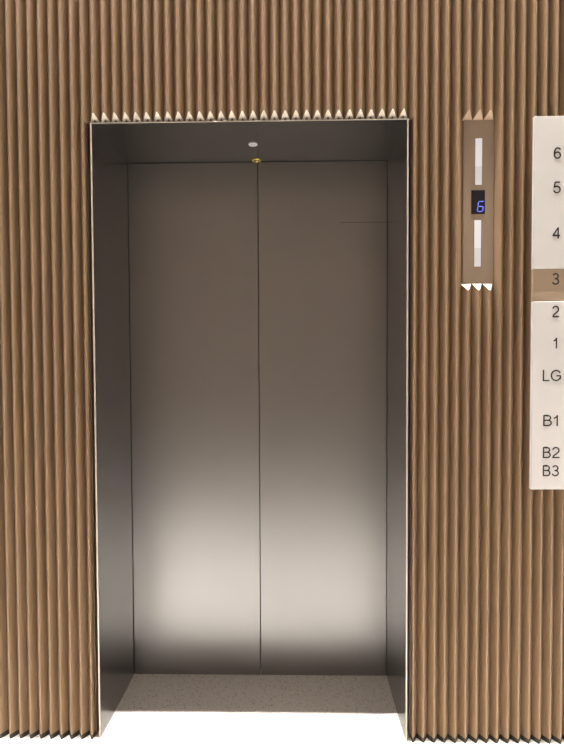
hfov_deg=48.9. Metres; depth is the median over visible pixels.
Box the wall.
[0,0,563,739]
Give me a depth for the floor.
2.35 m
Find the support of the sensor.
attached to the elevator
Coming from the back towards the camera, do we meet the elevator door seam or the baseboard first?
the elevator door seam
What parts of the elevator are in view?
edge trim, sliding door, edge trim, sliding door, edge trim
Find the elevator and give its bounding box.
[90,118,408,740]
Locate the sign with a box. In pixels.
[529,116,563,488]
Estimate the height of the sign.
1.274 m
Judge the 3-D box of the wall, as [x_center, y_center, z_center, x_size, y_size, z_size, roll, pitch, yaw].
[-0.118,-0.781,2.189,5.582,4.200,0.076,0,2,1]
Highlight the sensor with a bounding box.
[252,159,261,162]
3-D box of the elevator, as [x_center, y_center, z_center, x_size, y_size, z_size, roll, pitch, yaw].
[-0.106,0.205,2.449,1.111,2.211,0.509,0,2,1]
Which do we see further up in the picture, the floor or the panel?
the panel
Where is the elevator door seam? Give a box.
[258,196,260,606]
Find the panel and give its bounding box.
[462,120,493,282]
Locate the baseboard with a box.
[0,727,563,743]
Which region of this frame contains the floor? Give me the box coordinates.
[0,673,563,751]

